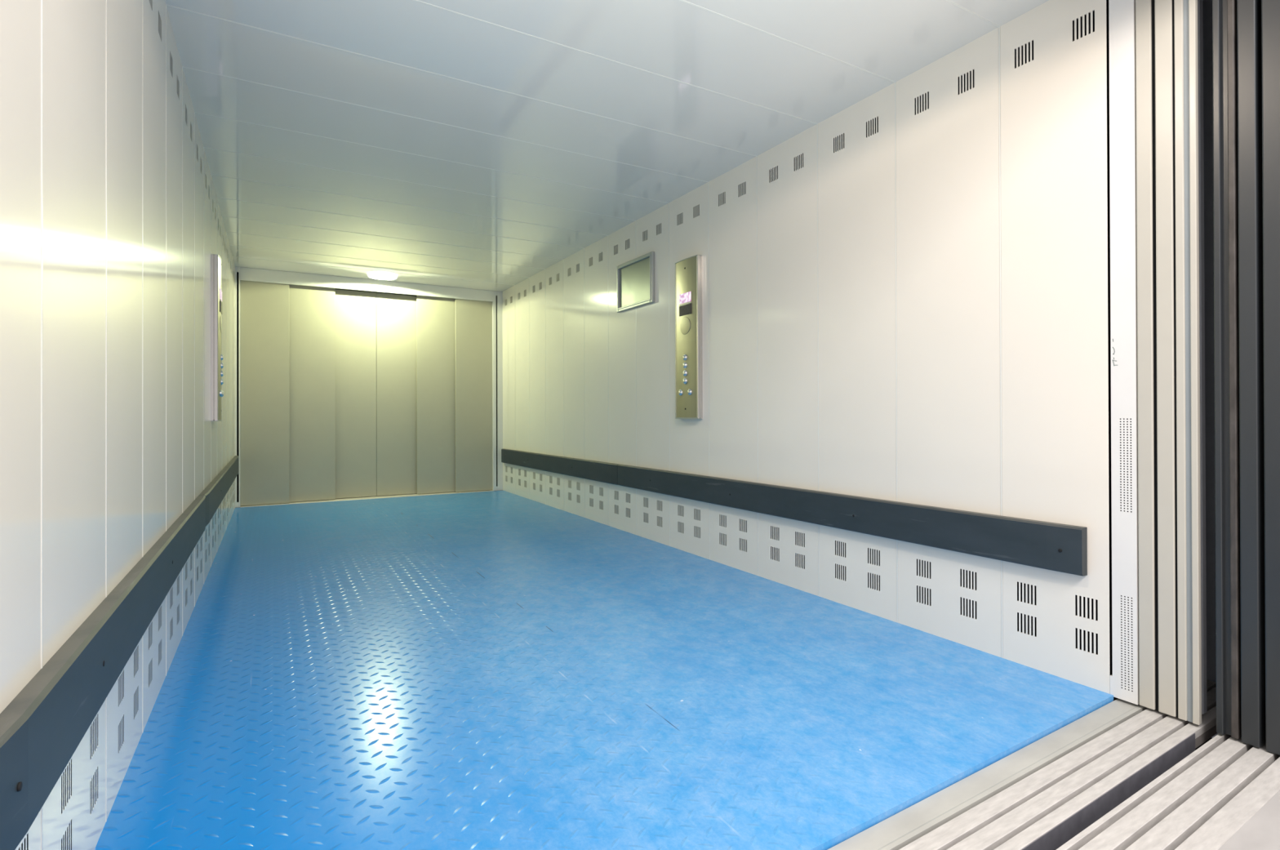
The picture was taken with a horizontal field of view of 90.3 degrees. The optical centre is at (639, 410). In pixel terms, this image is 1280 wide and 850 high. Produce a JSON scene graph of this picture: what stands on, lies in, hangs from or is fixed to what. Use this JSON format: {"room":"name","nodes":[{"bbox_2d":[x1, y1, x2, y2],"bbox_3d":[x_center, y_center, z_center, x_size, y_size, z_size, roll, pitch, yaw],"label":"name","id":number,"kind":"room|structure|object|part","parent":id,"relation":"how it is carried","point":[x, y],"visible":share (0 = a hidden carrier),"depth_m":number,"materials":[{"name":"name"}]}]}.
{"room":"freight elevator interior","nodes":[
{"label":"freight elevator interior","id":0,"kind":"room"},
{"bbox_2d":[0,0,235,849],"bbox_3d":[-2.194,-0.221,3.163,0.051,2.192,5.779,0,0,-30],"label":"wall","id":1,"kind":"structure","parent":0,"point":[112,224],"depth_m":1.25,"materials":[{"name":"white metal"}]},
{"bbox_2d":[0,494,205,849],"bbox_3d":[-1.378,0.463,1.826,0.032,0.157,2.550,0,0,-30],"label":"rail","id":2,"kind":"object","parent":1,"relation":"attached to","point":[43,726],"visible":1,"depth_m":1.00,"materials":[{"name":"grey plastic"}]},
{"bbox_2d":[211,253,223,421],"bbox_3d":[-2.396,-0.399,3.616,0.051,0.921,0.240,0,0,-30],"label":"control panel","id":3,"kind":"object","parent":1,"relation":"attached to","point":[217,365],"visible":1,"depth_m":3.51,"materials":[{"name":"metal"}]},
{"bbox_3d":[-2.348,-0.401,3.512,0.032,0.915,0.012,0,0,-30],"label":"rail","id":4,"kind":"part","parent":3,"relation":"part of","materials":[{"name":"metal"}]},
{"bbox_3d":[-2.400,-0.401,3.613,0.037,0.909,0.216,0,0,-30],"label":"plate","id":5,"kind":"part","parent":3,"relation":"part of","materials":[{"name":"silver metal"}]},
{"bbox_2d":[220,315,222,332],"bbox_3d":[-2.386,-0.490,3.622,0.005,0.104,0.104,0,0,-30],"label":"speaker grille","id":6,"kind":"object","parent":3,"relation":"attached to","point":[220,315],"depth_m":3.60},
{"bbox_2d":[199,455,238,525],"bbox_3d":[-2.795,0.472,4.291,0.032,0.155,3.124,0,0,-30],"label":"rail","id":7,"kind":"object","parent":1,"relation":"attached to","point":[216,490],"visible":0.96,"depth_m":3.65,"materials":[{"name":"grey plastic"}]},
{"bbox_2d":[94,490,1113,849],"bbox_3d":[-1.084,0.874,3.741,2.449,0.040,5.850,0,0,-30],"label":"floor","id":8,"kind":"structure","parent":0,"point":[492,669],"depth_m":1.88,"materials":[{"name":"blue paint"}]},
{"bbox_2d":[240,489,493,506],"bbox_3d":[-2.620,0.872,6.344,2.308,0.016,0.190,0,0,-30],"label":"threshold","id":9,"kind":"object","parent":8,"relation":"attached to","point":[451,492],"visible":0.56,"depth_m":6.29,"materials":[{"name":"metal"}]},
{"bbox_2d":[240,280,492,506],"bbox_3d":[-2.624,-0.160,6.350,2.306,2.039,0.121,0,0,-30],"label":"door","id":10,"kind":"structure","parent":9,"relation":"on","point":[264,306],"depth_m":6.31,"materials":[{"name":"beige metal"}]},
{"bbox_3d":[-3.132,-0.160,6.053,0.418,2.039,0.024,0,0,-30],"label":"sliding door panel","id":11,"kind":"part","parent":10,"relation":"part of","materials":[{"name":"beige metal"}]},
{"bbox_3d":[-2.826,-0.160,6.290,0.409,2.039,0.024,0,0,-30],"label":"sliding door panel","id":12,"kind":"part","parent":10,"relation":"part of","materials":[{"name":"beige metal"}]},
{"bbox_3d":[-2.470,-0.160,6.495,0.408,2.039,0.024,0,0,-30],"label":"sliding door panel","id":13,"kind":"part","parent":10,"relation":"part of","materials":[{"name":"beige metal"}]},
{"bbox_3d":[-2.114,-0.161,6.638,0.412,2.039,0.024,0,0,-30],"label":"sliding door panel","id":14,"kind":"part","parent":10,"relation":"part of","materials":[{"name":"beige metal"}]},
{"bbox_3d":[-1.770,-0.161,6.785,0.390,2.039,0.024,0,0,-30],"label":"sliding door panel","id":15,"kind":"part","parent":10,"relation":"part of","materials":[{"name":"beige metal"}]},
{"bbox_2d":[164,0,1048,291],"bbox_3d":[-1.134,-1.327,3.825,2.549,0.061,6.097,0,0,-30],"label":"ceiling","id":16,"kind":"structure","parent":0,"point":[479,144],"depth_m":2.71,"materials":[{"name":"white metal"}]},
{"bbox_2d":[366,271,398,279],"bbox_3d":[-2.436,-1.271,6.020,0.276,0.031,0.276,0,0,-30],"label":"recessed light","id":17,"kind":"object","parent":16,"relation":"in","point":[380,275],"visible":1,"depth_m":6.00,"materials":[{"name":"white plastic"}]},
{"bbox_2d":[502,0,1111,693],"bbox_3d":[-0.028,-0.222,4.408,0.051,2.192,5.779,0,0,-30],"label":"wall","id":18,"kind":"structure","parent":0,"point":[906,294],"depth_m":2.54,"materials":[{"name":"white metal"}]},
{"bbox_2d":[501,448,620,484],"bbox_3d":[-0.816,0.473,5.694,0.036,0.162,2.664,0,0,-30],"label":"rail","id":19,"kind":"object","parent":18,"relation":"attached to","point":[604,472],"visible":0.99,"depth_m":5.33,"materials":[{"name":"grey plastic"}]},
{"bbox_2d":[616,251,654,312],"bbox_3d":[-0.037,-0.867,4.348,0.026,0.330,0.494,0,0,-30],"label":"framed mirror","id":20,"kind":"object","parent":18,"relation":"attached to","point":[635,277],"visible":1,"depth_m":4.33,"materials":[{"name":"silver metal"}]},
{"bbox_3d":[-0.154,-0.866,4.550,0.026,0.330,0.027,0,0,-30],"label":"frame","id":21,"kind":"part","parent":20,"relation":"part of","materials":[{"name":"silver metal"}]},
{"bbox_3d":[-0.038,-1.018,4.348,0.026,0.027,0.440,0,0,-30],"label":"frame","id":22,"kind":"part","parent":20,"relation":"part of","materials":[{"name":"silver metal"}]},
{"bbox_3d":[-0.037,-0.715,4.347,0.026,0.027,0.440,0,0,-30],"label":"frame","id":23,"kind":"part","parent":20,"relation":"part of","materials":[{"name":"silver metal"}]},
{"bbox_2d":[619,257,649,307],"bbox_3d":[-0.031,-0.867,4.351,0.009,0.284,0.448,0,0,-30],"label":"mirror glass","id":24,"kind":"object","parent":20,"relation":"on","point":[634,274],"depth_m":4.34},
{"bbox_3d":[0.079,-0.868,4.145,0.026,0.330,0.027,0,0,-30],"label":"frame","id":25,"kind":"part","parent":20,"relation":"part of","materials":[{"name":"silver metal"}]},
{"bbox_2d":[675,254,702,418],"bbox_3d":[0.279,-0.423,3.773,0.051,0.947,0.240,0,0,-30],"label":"control panel","id":26,"kind":"object","parent":18,"relation":"attached to","point":[688,271],"visible":1,"depth_m":3.74,"materials":[{"name":"metal"}]},
{"bbox_3d":[0.231,-0.423,3.877,0.032,0.941,0.012,0,0,-30],"label":"rail","id":27,"kind":"part","parent":26,"relation":"part of","materials":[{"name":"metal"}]},
{"bbox_2d":[680,316,690,334],"bbox_3d":[0.269,-0.500,3.767,0.005,0.104,0.104,0,0,-30],"label":"speaker grille","id":28,"kind":"object","parent":26,"relation":"attached to","point":[685,322],"depth_m":3.76,"materials":[{"name":"silver metal"}]},
{"bbox_3d":[0.344,-0.424,3.679,0.032,0.941,0.012,0,0,-30],"label":"rail","id":29,"kind":"part","parent":26,"relation":"part of","materials":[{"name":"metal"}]},
{"bbox_2d":[617,464,1087,576],"bbox_3d":[0.599,0.444,3.232,0.036,0.162,3.003,0,0,-30],"label":"rail","id":30,"kind":"object","parent":18,"relation":"attached to","point":[1058,547],"visible":1,"depth_m":2.49,"materials":[{"name":"grey plastic"}]},
{"bbox_2d":[920,560,925,577],"bbox_3d":[1.089,0.605,2.432,0.005,0.072,0.067,0,0,-30],"label":"air vent","id":31,"kind":"object","parent":18,"relation":"in","point":[922,562],"depth_m":2.44,"materials":[{"name":"white metal"}]},
{"bbox_2d":[917,586,931,605],"bbox_3d":[1.089,0.707,2.432,0.005,0.072,0.067,0,0,-30],"label":"air vent","id":32,"kind":"object","parent":18,"relation":"in","point":[924,593],"depth_m":2.43,"materials":[{"name":"white metal"}]},
{"bbox_2d":[923,92,928,111],"bbox_3d":[1.084,-1.174,2.438,0.005,0.074,0.067,0,0,-30],"label":"air vent","id":33,"kind":"object","parent":18,"relation":"in","point":[926,95],"depth_m":2.42,"materials":[{"name":"metal"}]},
{"bbox_2d":[960,568,973,589],"bbox_3d":[1.179,0.604,2.276,0.005,0.072,0.067,0,0,-30],"label":"air vent","id":34,"kind":"object","parent":18,"relation":"in","point":[966,575],"depth_m":2.28,"materials":[{"name":"white metal"}]},
{"bbox_2d":[961,71,974,93],"bbox_3d":[1.174,-1.175,2.282,0.005,0.074,0.067,0,0,-30],"label":"air vent","id":35,"kind":"object","parent":18,"relation":"in","point":[967,77],"depth_m":2.27,"materials":[{"name":"white metal"}]},
{"bbox_2d":[964,598,973,617],"bbox_3d":[1.179,0.706,2.276,0.005,0.072,0.067,0,0,-30],"label":"air vent","id":36,"kind":"object","parent":18,"relation":"in","point":[968,602],"depth_m":2.27,"materials":[{"name":"white metal"}]},
{"bbox_2d":[1015,40,1033,67],"bbox_3d":[1.275,-1.176,2.106,0.005,0.074,0.067,0,0,-30],"label":"air vent","id":37,"kind":"object","parent":18,"relation":"in","point":[1024,49],"depth_m":2.10,"materials":[{"name":"white metal"}]},
{"bbox_2d":[1017,582,1035,604],"bbox_3d":[1.280,0.603,2.100,0.005,0.072,0.067,0,0,-30],"label":"air vent","id":38,"kind":"object","parent":18,"relation":"in","point":[1026,590],"depth_m":2.10,"materials":[{"name":"white metal"}]},
{"bbox_2d":[1017,612,1036,636],"bbox_3d":[1.280,0.705,2.099,0.005,0.072,0.067,0,0,-30],"label":"air vent","id":39,"kind":"object","parent":18,"relation":"in","point":[1027,621],"depth_m":2.10,"materials":[{"name":"white metal"}]},
{"bbox_2d":[1073,10,1094,40],"bbox_3d":[1.364,-1.177,1.952,0.005,0.074,0.067,0,0,-30],"label":"air vent","id":40,"kind":"object","parent":18,"relation":"in","point":[1083,20],"depth_m":1.95,"materials":[{"name":"metal"}]},
{"bbox_2d":[1075,595,1097,620],"bbox_3d":[1.369,0.603,1.946,0.005,0.072,0.067,0,0,-30],"label":"air vent","id":41,"kind":"object","parent":18,"relation":"in","point":[1086,606],"depth_m":1.94,"materials":[{"name":"white metal"}]},
{"bbox_2d":[1076,627,1097,653],"bbox_3d":[1.369,0.705,1.945,0.005,0.072,0.067,0,0,-30],"label":"air vent","id":42,"kind":"object","parent":18,"relation":"in","point":[1086,637],"depth_m":1.94,"materials":[{"name":"white metal"}]},
{"bbox_2d":[1108,0,1139,704],"bbox_3d":[1.429,-0.205,1.883,0.062,2.212,0.086,0,0,-30],"label":"trim","id":43,"kind":"structure","parent":18,"relation":"attached to","point":[1124,677],"depth_m":1.86,"materials":[{"name":"white metal"}]},
{"bbox_2d":[1120,417,1132,512],"bbox_3d":[1.418,0.160,1.854,0.002,0.280,0.037,0,0,-30],"label":"air vent","id":44,"kind":"object","parent":43,"relation":"in","point":[1126,424],"depth_m":1.85,"materials":[{"name":"white metal"}]},
{"bbox_2d":[1120,595,1133,691],"bbox_3d":[1.419,0.677,1.853,0.002,0.280,0.037,0,0,-30],"label":"air vent","id":45,"kind":"object","parent":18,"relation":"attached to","point":[1126,601],"depth_m":1.85,"materials":[{"name":"white metal"}]},
{"bbox_2d":[1195,737,1212,750],"bbox_3d":[0.382,1.036,1.002,3.472,0.010,0.350,0,0,-32],"label":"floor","id":46,"kind":"structure","parent":0,"point":[1211,737],"depth_m":1.97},
{"bbox_2d":[1203,0,1218,737],"bbox_3d":[1.830,-0.260,2.003,0.030,2.600,0.248,0,0,-30],"label":"door frame","id":47,"kind":"structure","parent":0,"point":[1207,4],"depth_m":2.02,"materials":[{"name":"grey paint"}]},
{"bbox_2d":[827,679,1217,849],"bbox_3d":[0.326,0.927,1.099,3.468,0.148,0.202,0,0,-32],"label":"door sill","id":48,"kind":"structure","parent":47,"relation":"attached to","point":[1042,794],"depth_m":1.45,"materials":[{"name":"metal"}]},
{"bbox_2d":[1056,733,1279,849],"bbox_3d":[0.435,0.926,0.909,3.466,0.148,0.166,0,0,-32],"label":"door sill","id":49,"kind":"structure","parent":47,"relation":"attached to","point":[1202,800],"depth_m":1.38,"materials":[{"name":"metal"}]},
{"bbox_2d":[1135,0,1201,724],"bbox_3d":[1.634,-0.237,1.869,0.400,2.164,0.140,0,0,-30],"label":"door","id":50,"kind":"structure","parent":47,"relation":"in","point":[1185,11],"depth_m":1.76,"materials":[{"name":"beige metal"}]},
{"bbox_3d":[1.611,-0.237,1.909,0.400,2.164,0.048,0,0,-30],"label":"car door panel","id":51,"kind":"part","parent":50,"relation":"part of","materials":[{"name":"silver metal"}]},
{"bbox_3d":[1.504,-0.237,1.794,0.100,2.164,0.045,0,0,-30],"label":"car door panel","id":52,"kind":"part","parent":50,"relation":"part of","materials":[{"name":"silver metal"}]},
{"bbox_2d":[1197,0,1207,714],"bbox_3d":[1.567,-0.358,1.783,0.025,2.404,0.016,0,0,-30],"label":"trim","id":53,"kind":"structure","parent":47,"relation":"attached to","point":[1200,2],"depth_m":1.77,"materials":[{"name":"grey metal"}]},
{"bbox_2d":[1212,0,1279,755],"bbox_3d":[1.782,-0.235,1.750,0.550,2.170,0.141,0,0,-30],"label":"door","id":54,"kind":"structure","parent":47,"relation":"in","point":[1224,41],"depth_m":1.62,"materials":[{"name":"black metal"}]},
{"bbox_3d":[1.781,-0.236,1.752,0.550,2.168,0.036,0,0,-30],"label":"landing door panel","id":55,"kind":"part","parent":54,"relation":"part of","materials":[{"name":"black metal"}]},
{"bbox_3d":[1.806,-0.236,1.708,0.550,2.170,0.045,0,0,-30],"label":"landing door panel","id":56,"kind":"part","parent":54,"relation":"part of","materials":[{"name":"black metal"}]},
{"bbox_2d":[1217,790,1279,849],"bbox_3d":[1.320,0.870,-0.489,6.800,0.050,3.349,0,0,-30],"label":"floor","id":57,"kind":"structure","parent":0,"point":[1261,831],"depth_m":1.28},
{"bbox_3d":[-2.653,-0.233,6.468,3.049,2.302,0.030,0,0,-30],"label":"wall","id":58,"kind":"structure","parent":0,"visible":0},
{"bbox_2d":[235,266,240,507],"bbox_3d":[-3.657,-0.208,5.764,0.066,2.152,0.190,0,0,-30],"label":"trim","id":59,"kind":"structure","parent":58,"relation":"attached to","point":[237,364],"depth_m":5.70,"materials":[{"name":"white metal"}]},
{"bbox_2d":[240,266,493,302],"bbox_3d":[-2.633,-1.227,6.364,2.308,0.115,0.200,0,0,-30],"label":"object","id":60,"kind":"structure","parent":58,"relation":"attached to","point":[253,274],"depth_m":6.21,"materials":[{"name":"white metal"}]},
{"bbox_2d":[492,290,502,490],"bbox_3d":[-1.569,-0.210,6.965,0.135,2.152,0.190,0,0,-30],"label":"trim","id":61,"kind":"structure","parent":58,"relation":"attached to","point":[497,303],"depth_m":6.88,"materials":[{"name":"white metal"}]}
]}

